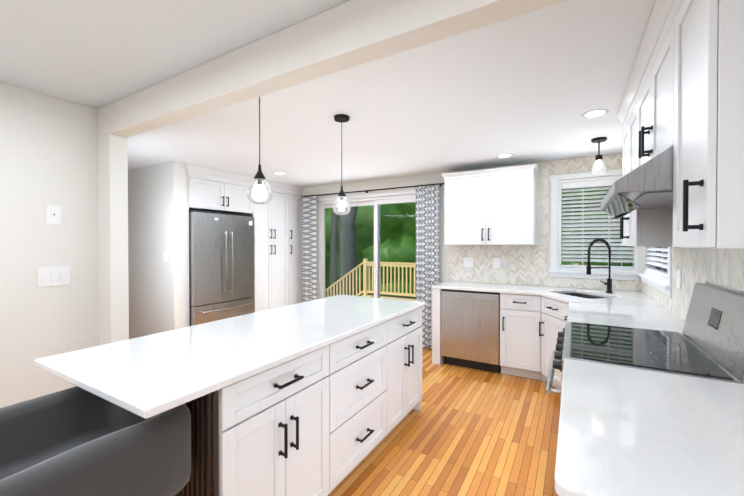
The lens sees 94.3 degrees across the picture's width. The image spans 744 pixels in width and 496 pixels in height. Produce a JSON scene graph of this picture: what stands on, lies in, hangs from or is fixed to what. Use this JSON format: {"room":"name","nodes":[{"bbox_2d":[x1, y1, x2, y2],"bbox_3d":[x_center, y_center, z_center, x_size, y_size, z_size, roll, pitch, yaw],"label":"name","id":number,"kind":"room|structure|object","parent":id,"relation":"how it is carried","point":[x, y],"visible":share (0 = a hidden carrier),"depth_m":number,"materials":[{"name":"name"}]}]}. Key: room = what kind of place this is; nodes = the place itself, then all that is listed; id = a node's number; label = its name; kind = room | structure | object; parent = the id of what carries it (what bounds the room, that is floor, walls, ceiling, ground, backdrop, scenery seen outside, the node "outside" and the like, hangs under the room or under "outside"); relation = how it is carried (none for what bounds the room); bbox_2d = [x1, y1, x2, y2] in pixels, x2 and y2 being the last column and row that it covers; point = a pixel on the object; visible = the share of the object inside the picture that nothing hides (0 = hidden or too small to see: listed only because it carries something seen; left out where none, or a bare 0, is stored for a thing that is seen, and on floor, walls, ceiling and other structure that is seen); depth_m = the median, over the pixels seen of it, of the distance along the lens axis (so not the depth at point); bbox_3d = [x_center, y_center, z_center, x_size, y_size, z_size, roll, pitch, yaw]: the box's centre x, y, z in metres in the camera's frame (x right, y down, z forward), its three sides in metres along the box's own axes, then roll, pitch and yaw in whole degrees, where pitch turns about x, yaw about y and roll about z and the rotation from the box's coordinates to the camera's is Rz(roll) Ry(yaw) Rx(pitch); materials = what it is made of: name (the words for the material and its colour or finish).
{"room":"kitchen","nodes":[
{"label":"kitchen","id":0,"kind":"room"},
{"bbox_2d":[0,82,128,407],"bbox_3d":[-2.844,0.207,0.868,0.325,2.350,3.862,0,1,30],"label":"wall","id":1,"kind":"structure","parent":0,"point":[54,151],"depth_m":2.25,"materials":[{"name":"paint"}]},
{"bbox_2d":[46,205,60,223],"bbox_3d":[-2.061,-0.215,2.236,0.013,0.120,0.075,0,1,30],"label":"dimmer switch","id":2,"kind":"object","parent":1,"relation":"attached to","point":[53,214],"visible":1,"depth_m":2.23,"materials":[{"name":"white plastic"}]},
{"bbox_2d":[37,266,69,286],"bbox_3d":[-2.062,0.185,2.240,0.010,0.125,0.165,0,1,30],"label":"light switch","id":3,"kind":"object","parent":1,"relation":"attached to","point":[52,276],"visible":1,"depth_m":2.23,"materials":[{"name":"white plastic"}]},
{"bbox_2d":[128,161,187,338],"bbox_3d":[-2.963,0.175,4.456,1.700,2.350,0.158,0,1,30],"label":"wall","id":4,"kind":"structure","parent":0,"point":[157,228],"depth_m":4.13,"materials":[{"name":"paint"}]},
{"bbox_2d":[163,252,167,261],"bbox_3d":[-2.419,0.103,4.039,0.075,0.120,0.010,0,1,30],"label":"light switch","id":5,"kind":"object","parent":4,"relation":"attached to","point":[165,257],"visible":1,"depth_m":4.03,"materials":[{"name":"white plastic"}]},
{"bbox_2d":[187,171,255,214],"bbox_3d":[-2.192,-0.703,4.656,0.618,0.431,0.934,0,1,30],"label":"upper cabinet","id":6,"kind":"object","parent":4,"relation":"attached to","point":[205,192],"depth_m":4.44,"materials":[{"name":"white wood"}]},
{"bbox_2d":[0,0,655,187],"bbox_3d":[-1.723,-1.004,2.049,6.560,0.050,7.350,0,1,30],"label":"ceiling","id":7,"kind":"structure","parent":0,"point":[532,87],"depth_m":2.07,"materials":[{"name":"paint"}]},
{"bbox_2d":[247,96,271,204],"bbox_3d":[-0.623,-0.609,1.913,0.134,0.734,0.134,0,1,30],"label":"pendant light","id":8,"kind":"object","parent":7,"relation":"hanging from","point":[259,176],"visible":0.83,"depth_m":1.91,"materials":[{"name":"clear glass"}]},
{"bbox_2d":[273,172,285,174],"bbox_3d":[-1.239,-0.998,4.621,0.170,0.008,0.170,0,1,30],"label":"recessed light","id":9,"kind":"object","parent":7,"relation":"in","point":[279,173],"visible":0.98,"depth_m":4.62,"materials":[{"name":"white plastic"}]},
{"bbox_2d":[333,114,350,214],"bbox_3d":[-0.227,-0.616,2.591,0.134,0.734,0.134,0,1,30],"label":"pendant light","id":10,"kind":"object","parent":7,"relation":"hanging from","point":[342,118],"visible":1,"depth_m":2.59,"materials":[{"name":"clear glass"}]},
{"bbox_2d":[496,154,512,157],"bbox_3d":[1.426,-0.989,3.712,0.170,0.008,0.170,0,1,30],"label":"recessed light","id":11,"kind":"object","parent":7,"relation":"in","point":[504,155],"visible":0.94,"depth_m":3.70,"materials":[{"name":"white"}]},
{"bbox_2d":[581,109,608,118],"bbox_3d":[1.627,-0.979,2.519,0.170,0.008,0.170,0,1,30],"label":"recessed light","id":12,"kind":"object","parent":7,"relation":"in","point":[595,113],"visible":0.94,"depth_m":2.51,"materials":[{"name":"white plastic"}]},
{"bbox_2d":[590,137,607,174],"bbox_3d":[2.056,-0.830,3.126,0.132,0.314,0.132,0,1,30],"label":"semi-flush ceiling light","id":13,"kind":"object","parent":7,"relation":"attached to","point":[598,157],"visible":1,"depth_m":3.12,"materials":[{"name":"glass"}]},
{"bbox_2d":[97,0,568,136],"bbox_3d":[-0.399,-0.874,1.602,3.519,0.200,0.112,0,1,30],"label":"header beam","id":14,"kind":"structure","parent":0,"point":[348,35],"depth_m":1.48,"materials":[{"name":"paint"}]},
{"bbox_2d":[328,347,559,495],"bbox_3d":[-1.723,1.421,2.070,6.560,0.100,7.350,0,1,30],"label":"floor","id":15,"kind":"structure","parent":0,"point":[465,431],"depth_m":2.42,"materials":[{"name":"brown wood"}]},
{"bbox_2d":[0,386,190,495],"bbox_3d":[-1.012,0.965,1.101,0.620,0.833,0.620,0,1,30],"label":"counter stool","id":16,"kind":"object","parent":15,"relation":"on","point":[76,441],"visible":0.79,"depth_m":1.11,"materials":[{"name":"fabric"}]},
{"bbox_2d":[189,210,254,325],"bbox_3d":[-2.133,0.443,4.623,0.728,1.810,0.905,0,1,30],"label":"refrigerator","id":17,"kind":"object","parent":15,"relation":"on","point":[221,265],"visible":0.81,"depth_m":4.39,"materials":[{"name":"grey metal"}]},
{"bbox_2d":[174,343,333,495],"bbox_3d":[-0.742,0.933,1.707,0.835,0.884,0.653,0,1,30],"label":"base cabinet","id":18,"kind":"object","parent":15,"relation":"on","point":[324,420],"depth_m":1.43,"materials":[{"name":"white wood"}]},
{"bbox_2d":[252,183,291,311],"bbox_3d":[-1.765,0.208,5.396,0.618,2.266,0.761,0,1,30],"label":"tall cabinet","id":19,"kind":"object","parent":15,"relation":"on","point":[278,263],"depth_m":5.24,"materials":[{"name":"white wood"}]},
{"bbox_2d":[292,191,302,304],"bbox_3d":[-1.532,0.205,5.795,0.618,2.266,0.404,0,1,30],"label":"tall cabinet","id":20,"kind":"object","parent":15,"relation":"on","point":[296,195],"depth_m":5.69,"materials":[{"name":"white wood"}]},
{"bbox_2d":[334,318,393,487],"bbox_3d":[-0.416,0.928,2.261,0.831,0.884,0.752,0,1,30],"label":"base cabinet","id":21,"kind":"object","parent":15,"relation":"on","point":[363,360],"depth_m":2.05,"materials":[{"name":"white wood"}]},
{"bbox_2d":[394,307,421,426],"bbox_3d":[-0.092,0.923,2.815,0.831,0.884,0.652,0,1,30],"label":"base cabinet","id":22,"kind":"object","parent":15,"relation":"on","point":[407,326],"depth_m":2.60,"materials":[{"name":"white wood"}]},
{"bbox_2d":[34,294,424,418],"bbox_3d":[-0.479,0.470,2.155,0.873,0.030,2.179,0,1,30],"label":"countertop","id":23,"kind":"structure","parent":22,"relation":"on","point":[148,376],"depth_m":1.52,"materials":[{"name":"white stone"}]},
{"bbox_2d":[441,289,500,372],"bbox_3d":[1.210,0.913,4.059,0.642,0.880,0.630,0,1,30],"label":"dishwasher","id":24,"kind":"object","parent":15,"relation":"on","point":[470,329],"visible":0.9,"depth_m":3.81,"materials":[{"name":"grey metal"}]},
{"bbox_2d":[432,288,541,379],"bbox_3d":[1.339,0.912,3.988,1.148,0.884,0.639,0,1,30],"label":"base cabinet","id":25,"kind":"object","parent":15,"relation":"on","point":[520,339],"visible":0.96,"depth_m":3.59,"materials":[{"name":"white wood"}]},
{"bbox_2d":[539,296,568,389],"bbox_3d":[2.113,0.918,3.316,0.894,0.884,1.018,0,1,30],"label":"base cabinet","id":26,"kind":"object","parent":15,"relation":"on","point":[554,313],"visible":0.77,"depth_m":3.29,"materials":[{"name":"white wood"}]},
{"bbox_2d":[545,283,743,401],"bbox_3d":[1.245,0.780,1.651,0.709,1.190,0.774,0,1,30],"label":"range","id":27,"kind":"object","parent":15,"relation":"on","point":[707,342],"visible":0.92,"depth_m":1.51,"materials":[{"name":"metal"}]},
{"bbox_3d":[1.292,0.933,1.683,0.664,0.884,2.629,0,1,30],"label":"base cabinet","id":28,"kind":"object","parent":15,"relation":"on","visible":0},
{"bbox_2d":[432,281,648,296],"bbox_3d":[1.720,0.554,3.766,2.028,0.227,0.632,0,1,30],"label":"countertop","id":29,"kind":"structure","parent":28,"relation":"on","point":[452,285],"depth_m":3.74,"materials":[{"name":"white stone"}]},
{"bbox_2d":[586,238,612,292],"bbox_3d":[2.255,0.173,3.419,0.232,0.540,0.271,0,1,30],"label":"faucet","id":30,"kind":"object","parent":29,"relation":"on","point":[608,283],"visible":1,"depth_m":3.40,"materials":[{"name":"black metal"}]},
{"bbox_2d":[532,289,684,332],"bbox_3d":[1.707,0.565,2.620,0.894,0.227,1.360,0,1,30],"label":"countertop","id":31,"kind":"structure","parent":28,"relation":"on","point":[590,308],"depth_m":2.46,"materials":[{"name":"white stone"}]},
{"bbox_2d":[554,358,743,495],"bbox_3d":[0.858,0.481,0.907,0.635,0.030,0.888,0,1,30],"label":"countertop","id":32,"kind":"structure","parent":28,"relation":"on","point":[625,431],"depth_m":0.86,"materials":[{"name":"white stone"}]},
{"bbox_2d":[303,162,641,290],"bbox_3d":[0.093,0.168,5.168,6.560,2.350,0.150,0,1,30],"label":"wall","id":33,"kind":"structure","parent":0,"point":[425,179],"depth_m":4.60,"materials":[{"name":"paint"}]},
{"bbox_2d":[301,182,444,196],"bbox_3d":[-0.090,-0.841,5.117,2.483,0.044,0.103,0,1,30],"label":"curtain rod","id":34,"kind":"object","parent":33,"relation":"attached to","point":[439,184],"visible":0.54,"depth_m":4.93,"materials":[{"name":"black metal"}]},
{"bbox_2d":[301,194,316,301],"bbox_3d":[-1.023,0.223,5.612,0.315,2.182,0.085,0,1,30],"label":"curtain","id":35,"kind":"object","parent":34,"relation":"hanging from","point":[308,246],"visible":0.73,"depth_m":5.59,"materials":[{"name":"fabric"}]},
{"bbox_2d":[416,183,438,348],"bbox_3d":[0.736,0.232,4.584,0.330,2.182,0.085,0,1,30],"label":"curtain","id":36,"kind":"object","parent":34,"relation":"hanging from","point":[427,238],"visible":0.79,"depth_m":4.58,"materials":[{"name":"fabric"}]},
{"bbox_2d":[316,190,430,347],"bbox_3d":[-0.054,0.268,5.234,2.060,2.150,0.146,0,1,30],"label":"sliding glass door","id":37,"kind":"structure","parent":33,"relation":"in","point":[376,200],"depth_m":5.26,"materials":[{"name":"white"}]},
{"bbox_2d":[441,164,539,244],"bbox_3d":[1.385,-0.467,4.093,1.058,0.860,0.389,0,1,30],"label":"upper cabinet","id":38,"kind":"object","parent":33,"relation":"attached to","point":[495,206],"visible":1,"depth_m":3.93,"materials":[{"name":"white wood"}]},
{"bbox_2d":[448,153,639,290],"bbox_3d":[1.871,-0.279,4.033,2.010,1.431,0.008,0,1,30],"label":"tile backsplash","id":39,"kind":"structure","parent":33,"relation":"attached to","point":[523,264],"depth_m":4.03,"materials":[{"name":"beige tile"}]},
{"bbox_2d":[464,257,472,266],"bbox_3d":[1.230,0.180,4.399,0.120,0.120,0.010,0,1,30],"label":"light switch","id":40,"kind":"object","parent":39,"relation":"attached to","point":[468,261],"visible":1,"depth_m":4.40,"materials":[{"name":"white plastic"}]},
{"bbox_2d":[493,258,499,267],"bbox_3d":[1.524,0.182,4.228,0.075,0.120,0.009,0,1,30],"label":"outlet","id":41,"kind":"object","parent":39,"relation":"attached to","point":[496,262],"visible":1,"depth_m":4.22,"materials":[{"name":"white plastic"}]},
{"bbox_2d":[549,169,638,280],"bbox_3d":[2.410,-0.244,3.778,0.830,1.150,0.185,0,1,30],"label":"window","id":42,"kind":"structure","parent":33,"relation":"in","point":[557,269],"depth_m":3.84,"materials":[{"name":"white wood"}]},
{"bbox_2d":[561,179,633,268],"bbox_3d":[2.433,-0.254,3.748,0.654,0.943,0.058,0,1,30],"label":"window blinds","id":43,"kind":"object","parent":42,"relation":"attached to","point":[587,185],"visible":0.67,"depth_m":3.77,"materials":[{"name":"white plastic"}]},
{"bbox_2d":[642,247,743,293],"bbox_3d":[1.007,0.211,0.378,0.150,2.350,7.199,0,1,30],"label":"wall","id":44,"kind":"structure","parent":0,"point":[742,292],"depth_m":1.65,"materials":[{"name":"paint"}]},
{"bbox_2d":[600,146,672,219],"bbox_3d":[1.342,-0.265,1.565,0.467,0.210,0.818,0,1,30],"label":"steel range hood","id":45,"kind":"object","parent":44,"relation":"attached to","point":[648,184],"visible":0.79,"depth_m":1.31,"materials":[{"name":"grey metal"}]},
{"bbox_2d":[621,84,660,246],"bbox_3d":[1.776,-0.452,2.134,0.297,0.886,0.721,0,1,30],"label":"upper cabinet","id":46,"kind":"object","parent":44,"relation":"attached to","point":[640,227],"depth_m":2.07,"materials":[{"name":"white wood"}]},
{"bbox_2d":[637,0,668,167],"bbox_3d":[1.417,-0.631,1.518,0.297,0.518,0.823,0,1,30],"label":"upper cabinet","id":47,"kind":"object","parent":44,"relation":"attached to","point":[653,82],"depth_m":1.54,"materials":[{"name":"white wood"}]},
{"bbox_2d":[637,247,671,296],"bbox_3d":[2.462,-0.236,2.920,0.185,1.150,1.235,0,1,30],"label":"window","id":48,"kind":"structure","parent":44,"relation":"in","point":[660,283],"depth_m":2.90,"materials":[{"name":"white"}]},
{"bbox_2d":[645,247,667,277],"bbox_3d":[2.467,-0.247,2.958,0.058,0.943,1.059,0,1,30],"label":"window blinds","id":49,"kind":"object","parent":48,"relation":"attached to","point":[658,272],"visible":0.12,"depth_m":3.00,"materials":[{"name":"white plastic"}]},
{"bbox_2d":[640,247,743,320],"bbox_3d":[1.950,-0.262,2.148,0.008,1.431,3.184,0,1,30],"label":"tile backsplash","id":50,"kind":"structure","parent":44,"relation":"attached to","point":[723,267],"depth_m":1.95,"materials":[{"name":"beige tile"}]},
{"bbox_2d":[677,269,680,288],"bbox_3d":[1.989,0.200,2.237,0.009,0.120,0.075,0,1,30],"label":"outlet","id":51,"kind":"object","parent":50,"relation":"attached to","point":[678,278],"visible":1,"depth_m":2.23,"materials":[{"name":"white plastic"}]},
{"bbox_2d":[661,0,743,248],"bbox_3d":[1.130,-0.442,1.029,0.297,0.886,0.434,0,1,30],"label":"upper cabinet","id":52,"kind":"object","parent":44,"relation":"attached to","point":[683,96],"depth_m":0.93,"materials":[{"name":"white wood"}]},
{"label":"outside","id":53,"kind":"structure","parent":0,"visible":0},
{"bbox_2d":[326,290,415,298],"bbox_3d":[8.223,2.025,23.922,70.000,0.100,40.390,0,1,30],"label":"ground","id":54,"kind":"structure","parent":53,"point":[397,296],"depth_m":14.93,"materials":[{"name":"green"}]},
{"bbox_2d":[325,259,578,300],"bbox_3d":[1.145,1.328,6.886,8.645,2.000,3.840,0,1,30],"label":"deck","id":55,"kind":"object","parent":54,"relation":"on","point":[365,290],"depth_m":9.56,"materials":[{"name":"brown wood"}]},
{"bbox_2d":[325,186,631,295],"bbox_3d":[4.335,-3.112,17.662,31.826,14.020,18.527,0,1,30],"label":"trees","id":56,"kind":"object","parent":54,"relation":"on","point":[393,225],"depth_m":14.68,"materials":[{"name":"green plant"}]}
]}

